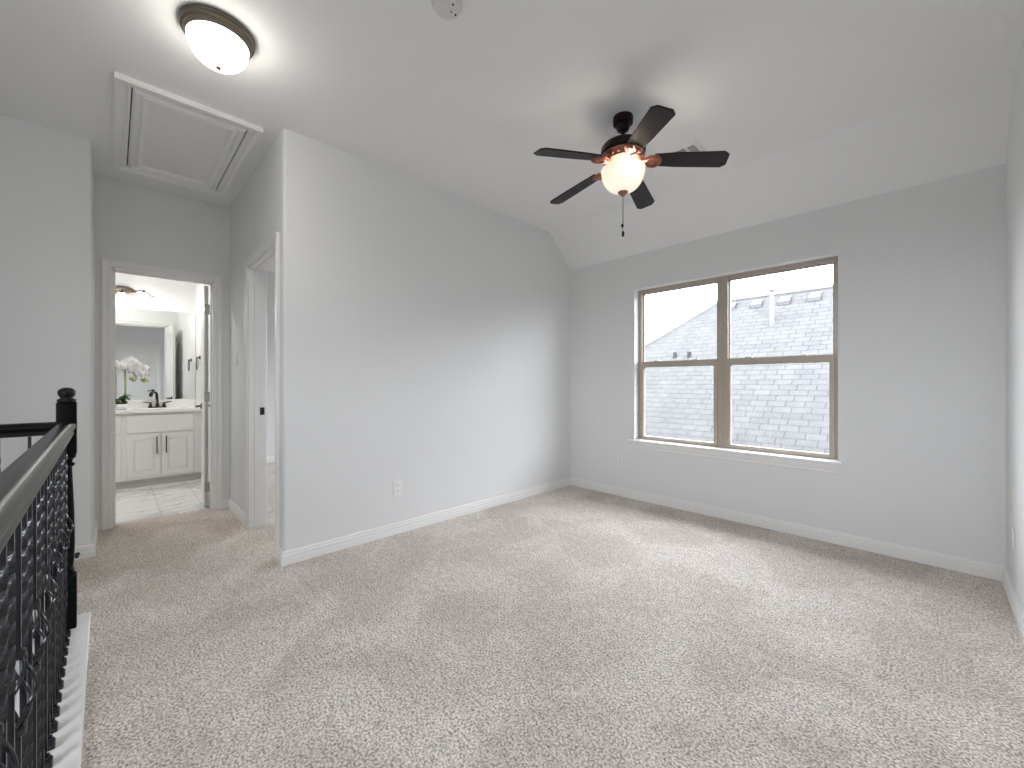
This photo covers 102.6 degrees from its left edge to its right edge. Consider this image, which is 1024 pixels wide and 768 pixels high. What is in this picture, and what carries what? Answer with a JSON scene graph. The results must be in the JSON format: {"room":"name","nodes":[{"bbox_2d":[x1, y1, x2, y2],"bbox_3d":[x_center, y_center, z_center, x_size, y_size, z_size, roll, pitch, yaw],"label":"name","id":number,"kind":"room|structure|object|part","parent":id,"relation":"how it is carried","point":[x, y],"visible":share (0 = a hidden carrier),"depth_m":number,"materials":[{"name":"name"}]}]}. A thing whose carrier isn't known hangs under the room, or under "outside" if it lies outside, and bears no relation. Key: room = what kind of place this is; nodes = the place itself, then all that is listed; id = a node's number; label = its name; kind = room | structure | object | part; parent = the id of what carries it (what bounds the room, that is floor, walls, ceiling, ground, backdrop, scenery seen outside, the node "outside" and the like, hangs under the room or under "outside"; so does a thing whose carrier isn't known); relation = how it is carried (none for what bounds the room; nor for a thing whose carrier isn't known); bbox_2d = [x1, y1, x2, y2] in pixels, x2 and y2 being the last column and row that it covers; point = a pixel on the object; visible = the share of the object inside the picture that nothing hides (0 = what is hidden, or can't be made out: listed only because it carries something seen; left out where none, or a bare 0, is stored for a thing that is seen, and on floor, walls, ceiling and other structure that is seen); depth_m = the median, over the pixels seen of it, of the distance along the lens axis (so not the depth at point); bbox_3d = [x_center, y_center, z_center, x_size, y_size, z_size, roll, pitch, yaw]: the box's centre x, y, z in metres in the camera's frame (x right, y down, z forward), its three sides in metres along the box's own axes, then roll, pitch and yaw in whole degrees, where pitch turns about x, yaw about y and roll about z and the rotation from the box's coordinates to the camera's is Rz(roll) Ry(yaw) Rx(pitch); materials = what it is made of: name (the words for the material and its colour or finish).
{"room":"upstairs loft","nodes":[
{"label":"upstairs loft","id":0,"kind":"room"},
{"bbox_2d":[15,668,18,700],"bbox_3d":[-1.510,2.600,0.268,1.510,2.880,3.070,0,0,-44],"label":"wall","id":1,"kind":"structure","parent":0,"point":[17,669],"depth_m":1.73,"materials":[{"name":"white paint"}]},
{"bbox_2d":[15,612,90,767],"bbox_3d":[-1.504,1.159,0.333,1.564,0.082,3.168,0,0,-45],"label":"trim","id":2,"kind":"structure","parent":1,"relation":"attached to","point":[67,753],"depth_m":1.44,"materials":[{"name":"white paint"}]},
{"bbox_2d":[0,387,76,767],"bbox_3d":[-1.492,0.569,0.291,1.522,1.098,3.072,0,0,-45],"label":"guard railing","id":3,"kind":"object","parent":2,"relation":"on","point":[37,515],"visible":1,"depth_m":1.01,"materials":[{"name":"black metal"}]},
{"bbox_2d":[0,722,19,767],"bbox_3d":[-0.809,0.622,0.638,0.048,0.176,0.048,0,0,18],"label":"basket","id":4,"kind":"object","parent":3,"relation":"on","point":[4,744],"depth_m":0.65,"materials":[{"name":"black metal"}]},
{"bbox_2d":[15,647,37,739],"bbox_3d":[-0.992,0.622,0.822,0.048,0.176,0.048,0,0,18],"label":"basket","id":5,"kind":"object","parent":3,"relation":"on","point":[20,727],"depth_m":0.82,"materials":[{"name":"black metal"}]},
{"bbox_3d":[-2.573,0.203,1.337,1.460,0.057,0.062,0,0,-45],"label":"handrail","id":6,"kind":"part","parent":3,"relation":"part of","materials":[{"name":"black wood"}]},
{"bbox_3d":[-0.953,0.203,0.782,0.062,0.057,3.010,0,0,-45],"label":"handrail","id":7,"kind":"part","parent":3,"relation":"part of","materials":[{"name":"black wood"}]},
{"bbox_2d":[32,599,50,671],"bbox_3d":[-1.175,0.622,1.006,0.048,0.176,0.048,0,0,18],"label":"basket","id":8,"kind":"object","parent":3,"relation":"on","point":[36,665],"depth_m":1.01,"materials":[{"name":"black metal"}]},
{"bbox_2d":[44,566,58,628],"bbox_3d":[-1.357,0.622,1.191,0.048,0.176,0.048,0,0,18],"label":"basket","id":9,"kind":"object","parent":3,"relation":"on","point":[47,568],"depth_m":1.20,"materials":[{"name":"black metal"}]},
{"bbox_2d":[44,541,64,594],"bbox_3d":[-1.540,0.622,1.375,0.048,0.176,0.048,0,0,18],"label":"basket","id":10,"kind":"object","parent":3,"relation":"on","point":[55,545],"depth_m":1.38,"materials":[{"name":"black metal"}]},
{"bbox_2d":[59,523,69,568],"bbox_3d":[-1.723,0.622,1.559,0.048,0.176,0.048,0,0,18],"label":"basket","id":11,"kind":"object","parent":3,"relation":"on","point":[62,532],"depth_m":1.56,"materials":[{"name":"black metal"}]},
{"bbox_3d":[-2.033,0.603,1.872,0.064,1.030,0.064,0,0,-45],"label":"newel post","id":12,"kind":"part","parent":3,"relation":"part of","materials":[{"name":"black"}]},
{"bbox_2d":[64,508,72,546],"bbox_3d":[-1.906,0.622,1.743,0.048,0.176,0.048,0,0,18],"label":"basket","id":13,"kind":"object","parent":3,"relation":"on","point":[66,510],"depth_m":1.75,"materials":[{"name":"black metal"}]},
{"bbox_2d":[0,114,94,545],"bbox_3d":[-3.546,-0.130,2.389,1.550,3.140,0.630,0,0,-44],"label":"wall","id":14,"kind":"structure","parent":0,"point":[47,175],"depth_m":2.57,"materials":[{"name":"white paint"}]},
{"bbox_2d":[74,543,94,559],"bbox_3d":[-3.315,1.098,2.163,1.566,0.084,0.016,0,0,-44],"label":"baseboard","id":15,"kind":"structure","parent":14,"relation":"attached to","point":[87,550],"depth_m":2.67,"materials":[{"name":"white paint"}]},
{"bbox_2d":[92,520,97,552],"bbox_3d":[-2.979,1.098,2.929,0.016,0.084,0.646,0,0,-44],"label":"baseboard","id":16,"kind":"structure","parent":14,"relation":"attached to","point":[95,532],"depth_m":2.91,"materials":[{"name":"white paint"}]},
{"bbox_2d":[115,404,128,409],"bbox_3d":[-4.390,0.266,4.561,0.196,0.066,0.196,0,0,-44],"label":"flower pot","id":17,"kind":"object","parent":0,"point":[117,406],"depth_m":4.52,"materials":[{"name":"white ceramic"}]},
{"bbox_2d":[95,175,228,529],"bbox_3d":[-3.496,-0.280,2.958,2.415,2.840,0.115,0,0,-44],"label":"wall","id":18,"kind":"structure","parent":0,"point":[134,223],"depth_m":3.41,"materials":[{"name":"white paint"}]},
{"bbox_2d":[101,258,222,530],"bbox_3d":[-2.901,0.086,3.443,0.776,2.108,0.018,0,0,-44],"label":"trim","id":19,"kind":"structure","parent":18,"relation":"attached to","point":[106,264],"depth_m":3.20,"materials":[{"name":"white paint"}]},
{"bbox_2d":[195,286,209,506],"bbox_3d":[-2.973,0.120,3.967,0.141,2.015,0.620,0,0,-39],"label":"door","id":20,"kind":"structure","parent":18,"relation":"in","point":[204,406],"depth_m":3.75,"materials":[{"name":"white paint"}]},
{"bbox_2d":[223,498,228,508],"bbox_3d":[-2.604,1.098,3.734,0.055,0.084,0.016,0,0,-44],"label":"baseboard","id":21,"kind":"structure","parent":18,"relation":"attached to","point":[225,501],"depth_m":3.73,"materials":[{"name":"white paint"}]},
{"bbox_2d":[115,271,274,456],"bbox_3d":[-3.788,-0.280,5.649,5.750,2.840,0.100,0,0,-44],"label":"wall","id":22,"kind":"structure","parent":0,"point":[170,295],"depth_m":5.21,"materials":[{"name":"white paint"}]},
{"bbox_2d":[115,285,154,300],"bbox_3d":[-4.526,-1.050,4.759,0.578,0.185,0.146,0,0,-44],"label":"vanity light","id":23,"kind":"object","parent":22,"relation":"attached to","point":[122,292],"visible":0.65,"depth_m":4.81,"materials":[{"name":"white glass"}]},
{"bbox_2d":[115,290,127,300],"bbox_3d":[-4.514,-1.020,4.747,0.112,0.123,0.112,0,0,-44],"label":"shade","id":24,"kind":"object","parent":23,"relation":"attached to","point":[122,295],"depth_m":4.74,"materials":[{"name":"glass"}]},
{"bbox_2d":[138,290,149,300],"bbox_3d":[-4.378,-1.046,4.879,0.112,0.120,0.112,0,0,-44],"label":"shade","id":25,"kind":"object","parent":23,"relation":"attached to","point":[144,296],"depth_m":4.86,"materials":[{"name":"glass"}]},
{"bbox_2d":[115,306,194,399],"bbox_3d":[-4.696,-0.347,4.690,1.711,1.095,0.006,0,0,-44],"label":"wall mirror","id":26,"kind":"object","parent":22,"relation":"attached to","point":[163,341],"visible":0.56,"depth_m":5.03,"materials":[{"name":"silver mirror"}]},
{"bbox_2d":[126,399,195,407],"bbox_3d":[-4.690,0.252,4.684,1.712,0.096,0.020,0,0,-44],"label":"backsplash","id":27,"kind":"structure","parent":22,"relation":"attached to","point":[175,402],"depth_m":5.07,"materials":[{"name":"white stone"}]},
{"bbox_2d":[267,456,274,462],"bbox_3d":[-2.877,1.098,6.455,3.120,0.084,0.016,0,0,-44],"label":"baseboard","id":28,"kind":"structure","parent":22,"relation":"attached to","point":[272,458],"depth_m":5.88,"materials":[{"name":"white paint"}]},
{"bbox_2d":[196,136,277,511],"bbox_3d":[-2.756,-0.280,4.012,0.115,2.840,3.685,0,0,-44],"label":"wall","id":29,"kind":"structure","parent":0,"point":[253,215],"depth_m":3.43,"materials":[{"name":"white paint"}]},
{"bbox_2d":[196,355,200,369],"bbox_3d":[-3.824,-0.246,4.999,0.038,0.181,0.159,0,0,-44],"label":"towel ring","id":30,"kind":"object","parent":29,"relation":"attached to","point":[199,357],"visible":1,"depth_m":4.99,"materials":[{"name":"brown metal"}]},
{"bbox_2d":[228,498,243,524],"bbox_3d":[-2.356,1.098,3.507,0.016,0.084,0.687,0,0,-44],"label":"baseboard","id":31,"kind":"structure","parent":29,"relation":"attached to","point":[238,513],"depth_m":3.50,"materials":[{"name":"white paint"}]},
{"bbox_2d":[244,232,278,560],"bbox_3d":[-1.761,0.114,2.989,0.119,2.052,0.774,0,0,-44],"label":"trim","id":32,"kind":"structure","parent":29,"relation":"attached to","point":[257,270],"depth_m":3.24,"materials":[{"name":"white paint"}]},
{"bbox_3d":[-1.997,0.225,3.278,0.032,0.060,0.002,0,0,-44],"label":"strike plate","id":33,"kind":"part","parent":32,"relation":"part of","materials":[{"name":"brown metal"}]},
{"bbox_2d":[266,271,266,523],"bbox_3d":[-1.713,0.086,3.035,0.018,2.108,0.886,0,0,-44],"label":"trim","id":34,"kind":"structure","parent":29,"relation":"attached to","point":[266,271],"depth_m":3.31,"materials":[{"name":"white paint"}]},
{"bbox_2d":[277,548,282,565],"bbox_3d":[-1.463,1.098,2.589,0.016,0.084,0.103,0,0,-44],"label":"baseboard","id":35,"kind":"structure","parent":29,"relation":"attached to","point":[279,552],"depth_m":2.59,"materials":[{"name":"white paint"}]},
{"bbox_2d":[278,128,570,551],"bbox_3d":[-0.374,-0.280,3.679,3.065,2.840,0.115,0,0,-44],"label":"wall","id":36,"kind":"structure","parent":0,"point":[425,329],"depth_m":3.15,"materials":[{"name":"white paint"}]},
{"bbox_2d":[393,480,401,496],"bbox_3d":[-0.868,0.798,3.112,0.072,0.116,0.008,0,0,-44],"label":"wall outlet","id":37,"kind":"object","parent":36,"relation":"attached to","point":[397,485],"visible":1,"depth_m":3.11,"materials":[{"name":"white plastic"}]},
{"bbox_2d":[281,477,570,566],"bbox_3d":[-0.388,1.098,3.574,2.931,0.084,0.016,0,0,-44],"label":"baseboard","id":38,"kind":"structure","parent":36,"relation":"attached to","point":[295,555],"depth_m":3.15,"materials":[{"name":"white paint"}]},
{"bbox_2d":[0,0,1023,271],"bbox_3d":[-1.372,-1.502,3.095,5.850,0.515,7.130,0,0,-44],"label":"ceiling","id":39,"kind":"structure","parent":0,"point":[813,104],"depth_m":2.20,"materials":[{"name":"white paint"}]},
{"bbox_2d":[114,71,262,197],"bbox_3d":[-2.239,-1.585,2.788,0.670,0.030,1.260,0,0,-44],"label":"attic hatch","id":40,"kind":"object","parent":39,"relation":"attached to","point":[162,135],"visible":1,"depth_m":2.67,"materials":[{"name":"white paint"}]},
{"bbox_3d":[-2.239,-1.598,2.788,0.378,0.004,0.968,0,0,-44],"label":"panel","id":41,"kind":"part","parent":40,"relation":"part of","materials":[{"name":"white paint"}]},
{"bbox_3d":[-2.239,-1.587,2.788,0.526,0.026,1.116,0,0,-44],"label":"panel moulding","id":42,"kind":"part","parent":40,"relation":"part of","materials":[{"name":"white paint"}]},
{"bbox_2d":[178,3,254,73],"bbox_3d":[-1.339,-1.514,1.871,0.286,0.172,0.286,0,0,-44],"label":"ceiling light","id":43,"kind":"object","parent":39,"relation":"attached to","point":[219,40],"visible":1,"depth_m":1.80,"materials":[{"name":"white glass"}]},
{"bbox_3d":[-1.339,-1.498,1.871,0.234,0.110,0.234,0,0,-44],"label":"lamp shade","id":44,"kind":"part","parent":43,"relation":"part of","materials":[{"name":"white glass"}]},
{"bbox_2d":[431,0,462,19],"bbox_3d":[-0.272,-1.579,1.713,0.132,0.042,0.132,0,0,-44],"label":"smoke detector","id":45,"kind":"object","parent":39,"relation":"attached to","point":[445,9],"visible":1,"depth_m":1.71,"materials":[{"name":"white plastic"}]},
{"bbox_2d":[534,105,729,236],"bbox_3d":[0.653,-1.241,2.502,1.114,0.718,1.086,0,0,-44],"label":"ceiling fan","id":46,"kind":"object","parent":39,"relation":"hanging from","point":[622,158],"visible":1,"depth_m":2.38,"materials":[{"name":"black wood"}]},
{"bbox_3d":[0.318,-1.297,2.331,0.398,0.074,0.124,0,0,-24],"label":"blade","id":47,"kind":"part","parent":46,"relation":"part of","materials":[{"name":"black wood"}]},
{"bbox_3d":[0.428,-1.297,2.761,0.124,0.074,0.398,0,0,-42],"label":"blade","id":48,"kind":"part","parent":46,"relation":"part of","materials":[{"name":"black wood"}]},
{"bbox_3d":[0.669,-1.218,2.470,0.260,0.140,0.260,0,0,-44],"label":"lamp shade","id":49,"kind":"part","parent":46,"relation":"part of","materials":[{"name":"white glass"}]},
{"bbox_3d":[0.871,-1.297,2.789,0.124,0.074,0.398,0,0,30],"label":"blade","id":50,"kind":"part","parent":46,"relation":"part of","materials":[{"name":"black wood"}]},
{"bbox_3d":[0.692,-1.297,2.094,0.124,0.074,0.398,0,0,-6],"label":"blade","id":51,"kind":"part","parent":46,"relation":"part of","materials":[{"name":"black wood"}]},
{"bbox_3d":[1.034,-1.297,2.376,0.398,0.074,0.124,0,0,12],"label":"blade","id":52,"kind":"part","parent":46,"relation":"part of","materials":[{"name":"black wood"}]},
{"bbox_2d":[665,139,706,152],"bbox_3d":[1.174,-1.595,2.866,0.190,0.010,0.300,0,0,-44],"label":"ceiling vent","id":53,"kind":"object","parent":39,"relation":"in","point":[693,146],"visible":0.48,"depth_m":2.78,"materials":[{"name":"white plastic"}]},
{"bbox_2d":[33,462,1023,767],"bbox_3d":[-1.365,1.265,3.088,5.850,0.250,7.150,0,0,-44],"label":"floor","id":54,"kind":"structure","parent":0,"point":[570,626],"depth_m":1.77,"materials":[{"name":"beige carpet"}]},
{"bbox_2d":[115,411,200,489],"bbox_3d":[-4.489,0.736,4.478,1.712,0.809,0.597,0,0,-44],"label":"vanity cabinet","id":55,"kind":"object","parent":54,"relation":"on","point":[155,448],"visible":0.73,"depth_m":4.59,"materials":[{"name":"white paint"}]},
{"bbox_3d":[-4.365,0.452,4.240,0.458,0.193,0.018,0,0,-44],"label":"drawer","id":56,"kind":"part","parent":55,"relation":"part of","materials":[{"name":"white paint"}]},
{"bbox_3d":[-4.364,0.800,4.239,0.458,0.470,0.021,0,0,-44],"label":"door","id":57,"kind":"part","parent":55,"relation":"part of","materials":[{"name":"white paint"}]},
{"bbox_3d":[-4.066,0.800,4.529,0.280,0.470,0.021,0,0,-44],"label":"door","id":58,"kind":"part","parent":55,"relation":"part of","materials":[{"name":"white paint"}]},
{"bbox_3d":[-3.972,0.693,4.586,0.010,0.195,0.032,0,0,-44],"label":"handle","id":59,"kind":"part","parent":55,"relation":"part of","materials":[{"name":"black paint"}]},
{"bbox_2d":[115,399,200,413],"bbox_3d":[-4.495,0.312,4.485,1.712,0.216,0.578,0,0,-44],"label":"countertop","id":60,"kind":"structure","parent":55,"relation":"on","point":[177,405],"depth_m":4.89,"materials":[{"name":"white stone"}]},
{"bbox_2d":[115,356,149,409],"bbox_3d":[-4.332,-0.002,4.617,0.383,0.602,0.196,0,0,-44],"label":"potted orchid","id":61,"kind":"object","parent":60,"relation":"on","point":[141,370],"visible":0.88,"depth_m":4.60,"materials":[{"name":"white plant"}]},
{"bbox_3d":[-4.336,-0.008,4.599,0.179,0.497,0.010,0,0,-37],"label":"stem","id":62,"kind":"part","parent":61,"relation":"part of","materials":[{"name":"green"}]},
{"bbox_3d":[-4.373,-0.214,4.537,0.093,0.075,0.017,0,0,-16],"label":"flower","id":63,"kind":"part","parent":61,"relation":"part of","materials":[{"name":"white plant"}]},
{"bbox_3d":[-4.285,0.007,4.630,0.143,0.468,0.022,0,0,-29],"label":"stem","id":64,"kind":"part","parent":61,"relation":"part of","materials":[{"name":"green plant"}]},
{"bbox_3d":[-4.296,-0.196,4.588,0.034,0.081,0.105,0,0,36],"label":"flower","id":65,"kind":"part","parent":61,"relation":"part of","materials":[{"name":"white plant"}]},
{"bbox_3d":[-4.279,-0.255,4.612,0.118,0.095,0.022,0,0,-44],"label":"flower","id":66,"kind":"part","parent":61,"relation":"part of","materials":[{"name":"white plant"}]},
{"bbox_3d":[-4.249,-0.163,4.615,0.025,0.085,0.105,0,0,24],"label":"flower","id":67,"kind":"part","parent":61,"relation":"part of","materials":[{"name":"white plant"}]},
{"bbox_3d":[-4.255,-0.214,4.651,0.026,0.091,0.114,0,0,23],"label":"flower","id":68,"kind":"part","parent":61,"relation":"part of","materials":[{"name":"white plant"}]},
{"bbox_3d":[-4.212,-0.123,4.638,0.097,0.079,0.018,0,0,-22],"label":"flower","id":69,"kind":"part","parent":61,"relation":"part of","materials":[{"name":"white plant"}]},
{"bbox_3d":[-4.209,-0.170,4.668,0.101,0.081,0.019,0,0,-38],"label":"flower","id":70,"kind":"part","parent":61,"relation":"part of","materials":[{"name":"white plant"}]},
{"bbox_2d":[143,391,171,407],"bbox_3d":[-4.271,0.200,4.941,0.265,0.198,0.110,0,0,-44],"label":"faucet","id":71,"kind":"object","parent":60,"relation":"on","point":[152,393],"visible":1,"depth_m":4.96,"materials":[{"name":"brown metal"}]},
{"bbox_3d":[-4.287,0.194,4.922,0.039,0.185,0.128,0,0,-10],"label":"spout","id":72,"kind":"part","parent":71,"relation":"part of","materials":[{"name":"brown metal"}]},
{"bbox_3d":[-3.961,0.452,4.633,0.575,0.193,0.018,0,0,-44],"label":"false drawer","id":73,"kind":"part","parent":55,"relation":"part of","materials":[{"name":"white paint"}]},
{"bbox_3d":[-3.857,0.800,4.733,0.287,0.470,0.021,0,0,-44],"label":"door","id":74,"kind":"part","parent":55,"relation":"part of","materials":[{"name":"white paint"}]},
{"bbox_2d":[571,163,1005,566],"bbox_3d":[1.804,-0.230,3.531,0.150,2.740,3.365,0,0,-44],"label":"wall","id":75,"kind":"structure","parent":0,"point":[922,267],"depth_m":2.76,"materials":[{"name":"white paint"}]},
{"bbox_2d":[617,456,623,467],"bbox_3d":[1.094,0.800,4.146,0.008,0.116,0.072,0,0,-44],"label":"wall outlet","id":76,"kind":"object","parent":75,"relation":"attached to","point":[620,460],"visible":1,"depth_m":4.14,"materials":[{"name":"white plastic"}]},
{"bbox_2d":[627,256,842,473],"bbox_3d":[1.786,-0.139,3.520,0.190,1.566,1.669,0,0,-44],"label":"window","id":77,"kind":"structure","parent":75,"relation":"in","point":[722,447],"depth_m":3.49,"materials":[{"name":"beige plastic"}]},
{"bbox_3d":[1.542,0.173,3.825,0.040,0.762,0.719,0,0,-44],"label":"sash","id":78,"kind":"part","parent":77,"relation":"part of","materials":[{"name":"glass"}]},
{"bbox_3d":[1.567,-0.531,3.849,0.028,0.719,0.715,0,0,-44],"label":"sash","id":79,"kind":"part","parent":77,"relation":"part of","materials":[{"name":"clear glass"}]},
{"bbox_3d":[2.100,0.173,3.252,0.040,0.762,0.731,0,0,-44],"label":"sash","id":80,"kind":"part","parent":77,"relation":"part of","materials":[{"name":"clear glass"}]},
{"bbox_3d":[2.126,-0.531,3.276,0.028,0.719,0.727,0,0,-44],"label":"sash","id":81,"kind":"part","parent":77,"relation":"part of","materials":[{"name":"clear glass"}]},
{"bbox_2d":[571,477,1004,580],"bbox_3d":[1.742,1.098,3.475,0.016,0.084,3.130,0,0,-44],"label":"baseboard","id":82,"kind":"structure","parent":75,"relation":"attached to","point":[978,568],"depth_m":2.97,"materials":[{"name":"white paint"}]},
{"bbox_2d":[1006,36,1023,611],"bbox_3d":[0.989,1.170,0.474,5.580,5.740,0.120,0,0,-44],"label":"wall","id":83,"kind":"structure","parent":0,"point":[1014,156],"depth_m":2.10,"materials":[{"name":"white paint"}]},
{"bbox_2d":[1002,567,1023,644],"bbox_3d":[1.823,1.098,1.380,2.822,0.084,0.016,0,0,-44],"label":"baseboard","id":84,"kind":"structure","parent":83,"relation":"attached to","point":[1015,605],"depth_m":2.03,"materials":[{"name":"white paint"}]},
{"bbox_2d":[1011,526,1014,551],"bbox_3d":[2.589,0.805,2.121,0.072,0.116,0.008,0,0,-44],"label":"wall outlet","id":85,"kind":"object","parent":83,"relation":"attached to","point":[1012,527],"visible":1,"depth_m":2.11,"materials":[{"name":"white plastic"}]},
{"label":"outside","id":86,"kind":"structure","parent":0,"visible":0},
{"bbox_2d":[645,284,832,453],"bbox_3d":[7.672,2.311,7.144,9.838,8.658,17.539,0,0,-44],"label":"house","id":87,"kind":"structure","parent":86,"point":[779,406],"depth_m":7.63,"materials":[{"name":"grey brick"}]},
{"bbox_2d":[731,302,736,309],"bbox_3d":[5.069,-1.772,9.488,0.210,0.199,0.200,0,0,-44],"label":"roof vent","id":88,"kind":"object","parent":87,"relation":"attached to","point":[734,304],"depth_m":9.40,"materials":[{"name":"grey metal"}]},
{"bbox_2d":[751,299,763,307],"bbox_3d":[5.434,-1.759,9.090,0.210,0.199,0.200,0,0,-44],"label":"roof vent","id":89,"kind":"object","parent":87,"relation":"attached to","point":[759,303],"depth_m":9.03,"materials":[{"name":"grey metal"}]},
{"bbox_2d":[778,296,791,304],"bbox_3d":[5.795,-1.748,8.701,0.210,0.199,0.200,0,0,-44],"label":"roof vent","id":90,"kind":"object","parent":87,"relation":"attached to","point":[787,300],"depth_m":8.65,"materials":[{"name":"grey metal"}]},
{"bbox_2d":[808,292,821,301],"bbox_3d":[6.160,-1.753,8.334,0.210,0.199,0.200,0,0,-44],"label":"roof vent","id":91,"kind":"object","parent":87,"relation":"attached to","point":[817,296],"depth_m":8.28,"materials":[{"name":"grey metal"}]}
]}

